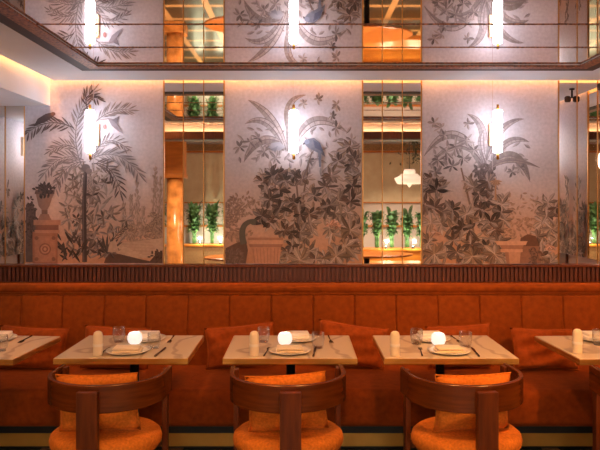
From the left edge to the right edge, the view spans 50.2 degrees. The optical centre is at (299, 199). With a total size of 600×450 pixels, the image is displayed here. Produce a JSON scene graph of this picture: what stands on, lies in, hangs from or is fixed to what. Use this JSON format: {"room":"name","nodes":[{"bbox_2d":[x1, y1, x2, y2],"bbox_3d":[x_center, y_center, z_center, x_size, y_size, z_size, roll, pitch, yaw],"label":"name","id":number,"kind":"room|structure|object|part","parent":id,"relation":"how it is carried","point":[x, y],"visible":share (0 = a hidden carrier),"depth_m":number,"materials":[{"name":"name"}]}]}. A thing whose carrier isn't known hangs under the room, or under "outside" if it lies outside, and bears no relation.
{"room":"restaurant","nodes":[
{"label":"restaurant","id":0,"kind":"room"},
{"bbox_2d":[0,55,49,105],"bbox_3d":[-2.155,-0.840,2.850,0.640,0.300,3.700,0,0,0],"label":"ceiling beam","id":1,"kind":"structure","parent":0,"point":[20,85],"depth_m":4.31,"materials":[{"name":"paint"}]},
{"bbox_2d":[0,448,592,449],"bbox_3d":[0.000,1.615,-1.050,9.000,0.050,11.900,0,0,0],"label":"floor","id":2,"kind":"structure","parent":0,"point":[0,448],"depth_m":4.08,"materials":[{"name":"tile"}]},
{"bbox_2d":[0,336,60,364],"bbox_3d":[-1.853,1.215,3.688,0.717,0.750,0.575,0,0,4],"label":"dining table","id":3,"kind":"object","parent":2,"relation":"on","point":[15,352],"visible":0.87,"depth_m":3.67,"materials":[{"name":"stone"}]},
{"bbox_2d":[0,334,17,340],"bbox_3d":[-1.826,0.832,3.845,0.238,0.015,0.238,0,0,0],"label":"dinner plate","id":4,"kind":"object","parent":3,"relation":"on","point":[14,335],"visible":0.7,"depth_m":3.85,"materials":[{"name":"beige ceramic"}]},
{"bbox_2d":[0,331,12,339],"bbox_3d":[-1.826,0.815,3.865,0.150,0.037,0.110,0,0,-5],"label":"folded napkin","id":5,"kind":"object","parent":4,"relation":"on","point":[3,334],"visible":0.98,"depth_m":3.83,"materials":[{"name":"beige fabric"}]},
{"bbox_2d":[47,364,171,449],"bbox_3d":[-0.964,1.225,3.167,0.582,0.730,0.489,0,0,3],"label":"barrel chair","id":6,"kind":"object","parent":2,"relation":"on","point":[87,401],"visible":0.92,"depth_m":3.02,"materials":[{"name":"brown wood"}]},
{"bbox_3d":[-1.220,1.229,3.328,0.026,0.722,0.044,0,0,3],"label":"leg","id":7,"kind":"part","parent":6,"relation":"part of","materials":[{"name":"brown wood"}]},
{"bbox_3d":[-0.976,1.236,2.941,0.098,0.708,0.035,0,0,3],"label":"leg","id":8,"kind":"part","parent":6,"relation":"part of","materials":[{"name":"brown wood"}]},
{"bbox_2d":[55,372,140,431],"bbox_3d":[-0.980,0.983,3.111,0.413,0.302,0.138,0,0,2],"label":"chair pillow","id":9,"kind":"object","parent":6,"relation":"on","point":[130,420],"visible":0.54,"depth_m":3.08,"materials":[{"name":"orange fabric"}]},
{"bbox_3d":[-0.964,1.179,3.185,0.550,0.107,0.454,0,0,3],"label":"seat","id":10,"kind":"part","parent":6,"relation":"part of","materials":[{"name":"orange fabric"}]},
{"bbox_3d":[-0.965,0.925,3.150,0.582,0.130,0.381,0,0,3],"label":"backrest","id":11,"kind":"part","parent":6,"relation":"part of","materials":[{"name":"brown wood"}]},
{"bbox_3d":[-0.694,1.229,3.302,0.026,0.722,0.044,0,0,3],"label":"leg","id":12,"kind":"part","parent":6,"relation":"part of","materials":[{"name":"brown wood"}]},
{"bbox_2d":[53,335,203,413],"bbox_3d":[-0.954,1.215,3.688,0.716,0.750,0.575,0,0,0],"label":"dining table","id":13,"kind":"object","parent":2,"relation":"on","point":[182,348],"visible":0.73,"depth_m":3.52,"materials":[{"name":"beige stone"}]},
{"bbox_2d":[93,331,102,355],"bbox_3d":[-1.091,0.773,3.457,0.053,0.131,0.053,0,0,0],"label":"salt shaker","id":14,"kind":"object","parent":13,"relation":"on","point":[97,336],"visible":1,"depth_m":3.44,"materials":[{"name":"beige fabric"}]},
{"bbox_2d":[106,344,149,354],"bbox_3d":[-0.951,0.832,3.537,0.238,0.015,0.238,0,0,0],"label":"dinner plate","id":15,"kind":"object","parent":13,"relation":"on","point":[145,348],"visible":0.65,"depth_m":3.52,"materials":[{"name":"beige ceramic"}]},
{"bbox_2d":[112,345,142,352],"bbox_3d":[-0.951,0.820,3.532,0.155,0.027,0.100,0,0,-2],"label":"folded napkin","id":16,"kind":"object","parent":15,"relation":"on","point":[118,348],"visible":0.99,"depth_m":3.50,"materials":[{"name":"beige fabric"}]},
{"bbox_2d":[127,331,141,343],"bbox_3d":[-0.967,0.803,3.746,0.084,0.071,0.084,0,0,0],"label":"table lamp","id":17,"kind":"object","parent":13,"relation":"on","point":[134,337],"visible":0.99,"depth_m":3.72,"materials":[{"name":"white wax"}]},
{"bbox_2d":[126,334,165,341],"bbox_3d":[-0.925,0.832,3.845,0.238,0.015,0.238,0,0,0],"label":"dinner plate","id":18,"kind":"object","parent":13,"relation":"on","point":[163,336],"visible":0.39,"depth_m":3.80,"materials":[{"name":"beige ceramic"}]},
{"bbox_2d":[139,331,160,339],"bbox_3d":[-0.925,0.815,3.865,0.150,0.037,0.110,0,0,-5],"label":"folded napkin","id":19,"kind":"object","parent":18,"relation":"on","point":[152,335],"visible":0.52,"depth_m":3.82,"materials":[{"name":"beige fabric"}]},
{"bbox_2d":[230,364,345,449],"bbox_3d":[-0.057,1.225,3.167,0.582,0.730,0.489,0,0,-3],"label":"barrel chair","id":20,"kind":"object","parent":2,"relation":"on","point":[289,401],"visible":0.89,"depth_m":3.01,"materials":[{"name":"brown wood"}]},
{"bbox_3d":[-0.329,1.229,3.299,0.026,0.722,0.044,0,0,-3],"label":"leg","id":21,"kind":"part","parent":20,"relation":"part of","materials":[{"name":"brown wood"}]},
{"bbox_2d":[245,371,328,431],"bbox_3d":[-0.063,0.983,3.112,0.411,0.313,0.137,0,0,-1],"label":"chair pillow","id":22,"kind":"object","parent":20,"relation":"on","point":[258,421],"visible":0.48,"depth_m":3.08,"materials":[{"name":"orange fabric"}]},
{"bbox_3d":[-0.056,0.925,3.150,0.582,0.130,0.381,0,0,-3],"label":"backrest","id":23,"kind":"part","parent":20,"relation":"part of","materials":[{"name":"brown wood"}]},
{"bbox_3d":[-0.058,1.179,3.185,0.550,0.107,0.454,0,0,-3],"label":"seat","id":24,"kind":"part","parent":20,"relation":"part of","materials":[{"name":"orange fabric"}]},
{"bbox_3d":[-0.043,1.236,2.941,0.098,0.708,0.035,0,0,-3],"label":"leg","id":25,"kind":"part","parent":20,"relation":"part of","materials":[{"name":"brown wood"}]},
{"bbox_3d":[0.197,1.229,3.331,0.026,0.722,0.044,0,0,-3],"label":"leg","id":26,"kind":"part","parent":20,"relation":"part of","materials":[{"name":"brown wood"}]},
{"bbox_2d":[223,335,356,374],"bbox_3d":[-0.053,1.215,3.688,0.716,0.750,0.575,0,0,0],"label":"dining table","id":27,"kind":"object","parent":2,"relation":"on","point":[341,350],"visible":0.73,"depth_m":3.52,"materials":[{"name":"beige stone"}]},
{"bbox_2d":[249,331,258,355],"bbox_3d":[-0.247,0.773,3.457,0.053,0.131,0.053,0,0,0],"label":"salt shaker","id":28,"kind":"object","parent":27,"relation":"on","point":[254,336],"visible":1,"depth_m":3.44,"materials":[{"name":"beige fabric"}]},
{"bbox_2d":[278,332,291,344],"bbox_3d":[-0.087,0.803,3.733,0.084,0.071,0.084,0,0,0],"label":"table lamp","id":29,"kind":"object","parent":27,"relation":"on","point":[283,337],"visible":1,"depth_m":3.70,"materials":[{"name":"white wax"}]},
{"bbox_2d":[269,344,310,354],"bbox_3d":[-0.055,0.832,3.537,0.238,0.015,0.238,0,0,0],"label":"dinner plate","id":30,"kind":"object","parent":27,"relation":"on","point":[272,349],"visible":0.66,"depth_m":3.53,"materials":[{"name":"beige ceramic"}]},
{"bbox_2d":[276,345,303,352],"bbox_3d":[-0.055,0.820,3.532,0.155,0.027,0.100,0,0,-2],"label":"folded napkin","id":31,"kind":"object","parent":30,"relation":"on","point":[280,348],"visible":1,"depth_m":3.49,"materials":[{"name":"beige fabric"}]},
{"bbox_2d":[277,334,316,341],"bbox_3d":[-0.018,0.832,3.845,0.238,0.015,0.238,0,0,0],"label":"dinner plate","id":32,"kind":"object","parent":27,"relation":"on","point":[314,337],"visible":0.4,"depth_m":3.80,"materials":[{"name":"beige ceramic"}]},
{"bbox_2d":[286,331,309,339],"bbox_3d":[-0.018,0.815,3.865,0.150,0.037,0.110,0,0,-5],"label":"folded napkin","id":33,"kind":"object","parent":32,"relation":"on","point":[296,335],"visible":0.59,"depth_m":3.82,"materials":[{"name":"beige fabric"}]},
{"bbox_2d":[0,283,599,447],"bbox_3d":[-0.062,1.093,4.234,4.815,0.993,0.828,0,0,0],"label":"banquette","id":34,"kind":"object","parent":2,"relation":"on","point":[556,409],"visible":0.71,"depth_m":4.47,"materials":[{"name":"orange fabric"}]},
{"bbox_2d":[0,295,22,325],"bbox_3d":[-2.099,0.929,4.510,0.291,0.522,0.140,0,0,0],"label":"cushion","id":35,"kind":"object","parent":34,"relation":"on","point":[11,306],"depth_m":4.48,"materials":[{"name":"orange fabric"}]},
{"bbox_2d":[0,324,69,369],"bbox_3d":[-1.813,0.999,4.330,0.492,0.314,0.173,0,0,0],"label":"throw cushion","id":36,"kind":"object","parent":34,"relation":"on","point":[43,360],"visible":0.5,"depth_m":4.29,"materials":[{"name":"orange fabric"}]},
{"bbox_2d":[21,295,63,327],"bbox_3d":[-1.808,0.929,4.510,0.291,0.522,0.140,0,0,0],"label":"cushion","id":37,"kind":"object","parent":34,"relation":"on","point":[44,311],"depth_m":4.47,"materials":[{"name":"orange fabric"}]},
{"bbox_2d":[63,295,105,364],"bbox_3d":[-1.516,0.929,4.510,0.291,0.522,0.140,0,0,0],"label":"cushion","id":38,"kind":"object","parent":34,"relation":"on","point":[78,310],"depth_m":4.47,"materials":[{"name":"orange fabric"}]},
{"bbox_2d":[79,324,151,369],"bbox_3d":[-1.244,0.998,4.324,0.476,0.311,0.172,0,0,0],"label":"throw cushion","id":39,"kind":"object","parent":34,"relation":"on","point":[88,329],"visible":0.34,"depth_m":4.30,"materials":[{"name":"orange fabric"}]},
{"bbox_2d":[104,295,147,327],"bbox_3d":[-1.224,0.929,4.510,0.291,0.522,0.140,0,0,0],"label":"cushion","id":40,"kind":"object","parent":34,"relation":"on","point":[130,311],"depth_m":4.47,"materials":[{"name":"orange fabric"}]},
{"bbox_2d":[146,295,188,364],"bbox_3d":[-0.931,0.929,4.510,0.291,0.522,0.140,0,0,0],"label":"cushion","id":41,"kind":"object","parent":34,"relation":"on","point":[166,314],"depth_m":4.47,"materials":[{"name":"orange fabric"}]},
{"bbox_2d":[187,295,229,364],"bbox_3d":[-0.639,0.929,4.510,0.291,0.522,0.140,0,0,0],"label":"cushion","id":42,"kind":"object","parent":34,"relation":"on","point":[203,311],"depth_m":4.47,"materials":[{"name":"orange fabric"}]},
{"bbox_2d":[203,321,273,369],"bbox_3d":[-0.403,0.982,4.328,0.513,0.324,0.176,0,0,0],"label":"throw cushion","id":43,"kind":"object","parent":34,"relation":"on","point":[218,339],"visible":0.56,"depth_m":4.29,"materials":[{"name":"orange fabric"}]},
{"bbox_2d":[230,295,271,364],"bbox_3d":[-0.347,0.929,4.510,0.291,0.522,0.140,0,0,0],"label":"cushion","id":44,"kind":"object","parent":34,"relation":"on","point":[244,309],"depth_m":4.48,"materials":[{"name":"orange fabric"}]},
{"bbox_2d":[271,295,312,364],"bbox_3d":[-0.056,0.929,4.510,0.291,0.522,0.140,0,0,0],"label":"cushion","id":45,"kind":"object","parent":34,"relation":"on","point":[288,312],"depth_m":4.47,"materials":[{"name":"orange fabric"}]},
{"bbox_3d":[-0.062,1.584,4.329,4.815,0.012,0.442,0,0,0],"label":"skirting","id":46,"kind":"part","parent":34,"relation":"part of","materials":[{"name":"black metal"}]},
{"bbox_3d":[-0.062,1.386,4.232,4.815,0.044,0.735,0,0,0],"label":"frame","id":47,"kind":"part","parent":34,"relation":"part of","materials":[{"name":"black wood"}]},
{"bbox_2d":[0,365,599,425],"bbox_3d":[-0.062,1.252,4.138,4.815,0.224,0.635,0,0,0],"label":"seat cushion","id":48,"kind":"object","parent":34,"relation":"on","point":[198,396],"depth_m":3.83,"materials":[{"name":"orange fabric"}]},
{"bbox_2d":[313,295,354,364],"bbox_3d":[0.236,0.929,4.510,0.291,0.522,0.140,0,0,0],"label":"cushion","id":49,"kind":"object","parent":34,"relation":"on","point":[338,308],"depth_m":4.48,"materials":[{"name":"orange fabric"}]},
{"bbox_2d":[319,318,388,369],"bbox_3d":[0.345,0.975,4.326,0.516,0.341,0.173,0,0,3],"label":"throw cushion","id":50,"kind":"object","parent":34,"relation":"on","point":[367,354],"visible":0.52,"depth_m":4.28,"materials":[{"name":"orange fabric"}]},
{"bbox_2d":[354,295,396,364],"bbox_3d":[0.528,0.929,4.510,0.291,0.522,0.140,0,0,0],"label":"cushion","id":51,"kind":"object","parent":34,"relation":"on","point":[380,311],"depth_m":4.47,"materials":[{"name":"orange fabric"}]},
{"bbox_2d":[395,295,437,364],"bbox_3d":[0.821,0.929,4.510,0.291,0.522,0.140,0,0,0],"label":"cushion","id":52,"kind":"object","parent":34,"relation":"on","point":[413,312],"depth_m":4.47,"materials":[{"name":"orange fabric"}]},
{"bbox_2d":[437,295,479,325],"bbox_3d":[1.113,0.929,4.510,0.291,0.522,0.140,0,0,0],"label":"cushion","id":53,"kind":"object","parent":34,"relation":"on","point":[452,310],"depth_m":4.48,"materials":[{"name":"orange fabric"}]},
{"bbox_2d":[424,322,493,369],"bbox_3d":[1.075,0.986,4.322,0.461,0.311,0.168,0,0,0],"label":"throw cushion","id":54,"kind":"object","parent":34,"relation":"on","point":[482,328],"visible":0.38,"depth_m":4.30,"materials":[{"name":"orange fabric"}]},
{"bbox_2d":[478,295,521,364],"bbox_3d":[1.405,0.929,4.510,0.291,0.522,0.140,0,0,0],"label":"cushion","id":55,"kind":"object","parent":34,"relation":"on","point":[503,312],"depth_m":4.47,"materials":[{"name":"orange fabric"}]},
{"bbox_2d":[520,295,562,328],"bbox_3d":[1.696,0.929,4.510,0.291,0.522,0.140,0,0,0],"label":"cushion","id":56,"kind":"object","parent":34,"relation":"on","point":[536,311],"depth_m":4.47,"materials":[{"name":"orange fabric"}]},
{"bbox_2d":[509,327,578,370],"bbox_3d":[1.636,0.997,4.299,0.461,0.282,0.219,0,0,-6],"label":"throw cushion","id":57,"kind":"object","parent":34,"relation":"on","point":[531,354],"visible":0.73,"depth_m":4.24,"materials":[{"name":"orange fabric"}]},
{"bbox_2d":[561,295,599,364],"bbox_3d":[1.988,0.929,4.510,0.291,0.522,0.140,0,0,0],"label":"cushion","id":58,"kind":"object","parent":34,"relation":"on","point":[582,312],"depth_m":4.47,"materials":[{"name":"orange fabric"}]},
{"bbox_2d":[372,335,518,412],"bbox_3d":[0.806,1.215,3.688,0.716,0.750,0.575,0,0,0],"label":"dining table","id":59,"kind":"object","parent":2,"relation":"on","point":[490,351],"visible":0.75,"depth_m":3.52,"materials":[{"name":"beige stone"}]},
{"bbox_2d":[390,331,399,355],"bbox_3d":[0.513,0.773,3.457,0.053,0.131,0.053,0,0,0],"label":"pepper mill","id":60,"kind":"object","parent":59,"relation":"on","point":[394,336],"visible":1,"depth_m":3.44,"materials":[{"name":"beige wood"}]},
{"bbox_2d":[411,334,450,341],"bbox_3d":[0.786,0.832,3.845,0.238,0.015,0.238,0,0,0],"label":"dinner plate","id":61,"kind":"object","parent":59,"relation":"on","point":[413,336],"visible":0.37,"depth_m":3.83,"materials":[{"name":"beige ceramic"}]},
{"bbox_2d":[416,331,439,339],"bbox_3d":[0.786,0.815,3.865,0.150,0.037,0.110,0,0,-5],"label":"folded napkin","id":62,"kind":"object","parent":61,"relation":"on","point":[426,335],"visible":0.52,"depth_m":3.82,"materials":[{"name":"beige fabric"}]},
{"bbox_2d":[431,332,445,344],"bbox_3d":[0.804,0.803,3.720,0.084,0.071,0.084,0,0,0],"label":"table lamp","id":63,"kind":"object","parent":59,"relation":"on","point":[437,338],"visible":0.98,"depth_m":3.69,"materials":[{"name":"white glass"}]},
{"bbox_2d":[427,344,470,354],"bbox_3d":[0.823,0.832,3.537,0.238,0.015,0.238,0,0,0],"label":"dinner plate","id":64,"kind":"object","parent":59,"relation":"on","point":[430,348],"visible":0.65,"depth_m":3.52,"materials":[{"name":"beige ceramic"}]},
{"bbox_2d":[433,345,464,352],"bbox_3d":[0.823,0.820,3.532,0.155,0.027,0.100,0,0,-2],"label":"folded napkin","id":65,"kind":"object","parent":64,"relation":"on","point":[438,348],"visible":1,"depth_m":3.50,"materials":[{"name":"beige fabric"}]},
{"bbox_2d":[400,363,522,449],"bbox_3d":[0.829,1.225,3.168,0.582,0.730,0.489,0,0,-8],"label":"barrel chair","id":66,"kind":"object","parent":2,"relation":"on","point":[485,401],"visible":0.91,"depth_m":3.01,"materials":[{"name":"brown wood"}]},
{"bbox_3d":[0.548,1.229,3.277,0.026,0.722,0.044,0,0,-8],"label":"leg","id":67,"kind":"part","parent":66,"relation":"part of","materials":[{"name":"brown wood"}]},
{"bbox_3d":[0.831,0.925,3.150,0.582,0.130,0.381,0,0,-8],"label":"backrest","id":68,"kind":"part","parent":66,"relation":"part of","materials":[{"name":"brown wood"}]},
{"bbox_3d":[0.826,1.179,3.185,0.550,0.107,0.454,0,0,-8],"label":"seat","id":69,"kind":"part","parent":66,"relation":"part of","materials":[{"name":"orange fabric"}]},
{"bbox_2d":[433,372,510,432],"bbox_3d":[0.836,0.983,3.108,0.386,0.290,0.137,0,0,-7],"label":"chair pillow","id":70,"kind":"object","parent":66,"relation":"on","point":[444,421],"visible":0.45,"depth_m":3.08,"materials":[{"name":"orange fabric"}]},
{"bbox_3d":[0.860,1.236,2.943,0.098,0.708,0.035,0,0,-8],"label":"leg","id":71,"kind":"part","parent":66,"relation":"part of","materials":[{"name":"brown wood"}]},
{"bbox_3d":[1.069,1.229,3.351,0.026,0.722,0.044,0,0,-8],"label":"leg","id":72,"kind":"part","parent":66,"relation":"part of","materials":[{"name":"brown wood"}]},
{"bbox_2d":[534,336,599,364],"bbox_3d":[1.821,1.215,3.688,0.716,0.750,0.575,0,0,-3],"label":"dining table","id":73,"kind":"object","parent":2,"relation":"on","point":[562,345],"visible":0.86,"depth_m":3.64,"materials":[{"name":"beige stone"}]},
{"bbox_2d":[572,329,582,353],"bbox_3d":[1.524,0.773,3.514,0.053,0.131,0.053,0,0,0],"label":"pepper mill","id":74,"kind":"object","parent":73,"relation":"on","point":[577,342],"visible":1,"depth_m":3.49,"materials":[{"name":"beige wood"}]},
{"bbox_2d":[589,365,599,449],"bbox_3d":[1.800,1.225,3.167,0.582,0.730,0.489,0,0,0],"label":"barrel chair","id":75,"kind":"object","parent":2,"relation":"on","point":[594,372],"visible":1,"depth_m":3.29,"materials":[{"name":"brown wood"}]},
{"bbox_3d":[1.800,0.925,3.150,0.582,0.130,0.381,0,0,0],"label":"backrest","id":76,"kind":"part","parent":75,"relation":"part of","materials":[{"name":"brown wood"}]},
{"bbox_3d":[1.537,1.229,3.315,0.026,0.722,0.044,0,0,0],"label":"leg","id":77,"kind":"part","parent":75,"relation":"part of","materials":[{"name":"brown wood"}]},
{"bbox_2d":[0,0,599,79],"bbox_3d":[0.253,-0.885,3.467,4.095,0.030,2.375,0,0,0],"label":"ceiling","id":78,"kind":"structure","parent":0,"point":[14,46],"depth_m":4.37,"materials":[{"name":"paint"}]},
{"bbox_2d":[0,0,599,70],"bbox_3d":[0.250,-0.871,3.345,3.410,0.022,1.860,0,0,0],"label":"mirror","id":79,"kind":"object","parent":78,"relation":"attached to","point":[102,31],"visible":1,"depth_m":3.34,"materials":[{"name":"clear glass"}]},
{"bbox_3d":[-0.062,0.230,4.780,5.025,2.720,0.120,0,0,0],"label":"wall","id":80,"kind":"structure","parent":0,"visible":0},
{"bbox_2d":[0,106,24,263],"bbox_3d":[-2.245,-0.108,4.707,0.452,1.160,0.018,0,0,0],"label":"mirror","id":81,"kind":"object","parent":80,"relation":"attached to","point":[12,118],"depth_m":4.70,"materials":[{"name":"clear glass"}]},
{"bbox_2d":[25,79,162,263],"bbox_3d":[-1.513,-0.258,4.705,1.013,1.460,0.026,0,0,0],"label":"mural panel","id":82,"kind":"object","parent":80,"relation":"attached to","point":[107,208],"visible":1,"depth_m":4.70,"materials":[{"name":"grey paper"}]},
{"bbox_2d":[85,104,99,159],"bbox_3d":[-1.489,-0.482,4.602,0.064,0.390,0.187,0,0,0],"label":"wall sconce","id":83,"kind":"object","parent":82,"relation":"attached to","point":[92,129],"visible":1,"depth_m":4.52,"materials":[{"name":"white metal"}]},
{"bbox_3d":[-1.489,-0.486,4.540,0.064,0.298,0.064,0,0,0],"label":"lamp shade","id":84,"kind":"part","parent":83,"relation":"part of","materials":[{"name":"white glass"}]},
{"bbox_3d":[-1.489,-0.477,4.681,0.042,0.164,0.030,0,0,0],"label":"wall plate","id":85,"kind":"part","parent":83,"relation":"part of","materials":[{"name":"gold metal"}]},
{"bbox_2d":[163,80,224,263],"bbox_3d":[-0.779,-0.258,4.707,0.450,1.460,0.018,0,0,0],"label":"mirror","id":86,"kind":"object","parent":80,"relation":"attached to","point":[193,110],"depth_m":4.70,"materials":[{"name":"clear glass"}]},
{"bbox_2d":[225,80,361,263],"bbox_3d":[-0.049,-0.258,4.701,1.003,1.460,0.035,0,0,0],"label":"mural panel","id":87,"kind":"object","parent":80,"relation":"attached to","point":[280,209],"visible":0.98,"depth_m":4.70,"materials":[{"name":"grey paper"}]},
{"bbox_2d":[289,104,297,159],"bbox_3d":[-0.044,-0.482,4.602,0.064,0.390,0.187,0,0,0],"label":"wall sconce","id":88,"kind":"object","parent":87,"relation":"attached to","point":[293,114],"visible":1,"depth_m":4.51,"materials":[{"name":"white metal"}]},
{"bbox_2d":[0,264,599,282],"bbox_3d":[-0.062,0.539,4.679,4.821,0.134,0.078,0,0,0],"label":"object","id":89,"kind":"object","parent":80,"relation":"attached to","point":[9,273],"visible":1,"depth_m":4.66,"materials":[{"name":"brown wood"}]},
{"bbox_3d":[-0.062,0.600,4.665,4.821,0.012,0.030,0,0,0],"label":"rail","id":90,"kind":"part","parent":89,"relation":"part of","materials":[{"name":"brown wood"}]},
{"bbox_2d":[362,80,421,263],"bbox_3d":[0.676,-0.258,4.707,0.439,1.460,0.018,0,0,0],"label":"mirror","id":91,"kind":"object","parent":80,"relation":"attached to","point":[391,109],"depth_m":4.70,"materials":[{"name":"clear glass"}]},
{"bbox_2d":[422,80,557,263],"bbox_3d":[1.396,-0.258,4.702,0.994,1.460,0.032,0,0,0],"label":"mural panel","id":92,"kind":"object","parent":80,"relation":"attached to","point":[478,207],"visible":0.98,"depth_m":4.70,"materials":[{"name":"grey paper"}]},
{"bbox_2d":[489,104,502,159],"bbox_3d":[1.403,-0.482,4.602,0.064,0.390,0.187,0,0,0],"label":"wall sconce","id":93,"kind":"object","parent":92,"relation":"attached to","point":[495,128],"visible":1,"depth_m":4.52,"materials":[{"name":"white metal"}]},
{"bbox_3d":[1.403,-0.477,4.681,0.042,0.164,0.030,0,0,0],"label":"wall plate","id":94,"kind":"part","parent":93,"relation":"part of","materials":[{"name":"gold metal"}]},
{"bbox_3d":[1.403,-0.486,4.540,0.064,0.298,0.064,0,0,0],"label":"lamp shade","id":95,"kind":"part","parent":93,"relation":"part of","materials":[{"name":"white glass"}]},
{"bbox_2d":[558,80,599,263],"bbox_3d":[2.121,-0.258,4.707,0.450,1.460,0.018,0,0,0],"label":"mirror","id":96,"kind":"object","parent":80,"relation":"attached to","point":[578,100],"depth_m":4.70,"materials":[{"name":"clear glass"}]},
{"bbox_3d":[1.783,0.832,3.845,0.238,0.015,0.238,0,0,0],"label":"dinner plate","id":97,"kind":"object","parent":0,"visible":0},
{"bbox_2d":[582,331,599,339],"bbox_3d":[1.783,0.815,3.865,0.150,0.037,0.110,0,0,-5],"label":"folded napkin","id":98,"kind":"object","parent":97,"relation":"on","point":[588,335],"visible":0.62,"depth_m":3.82,"materials":[{"name":"beige fabric"}]}
]}

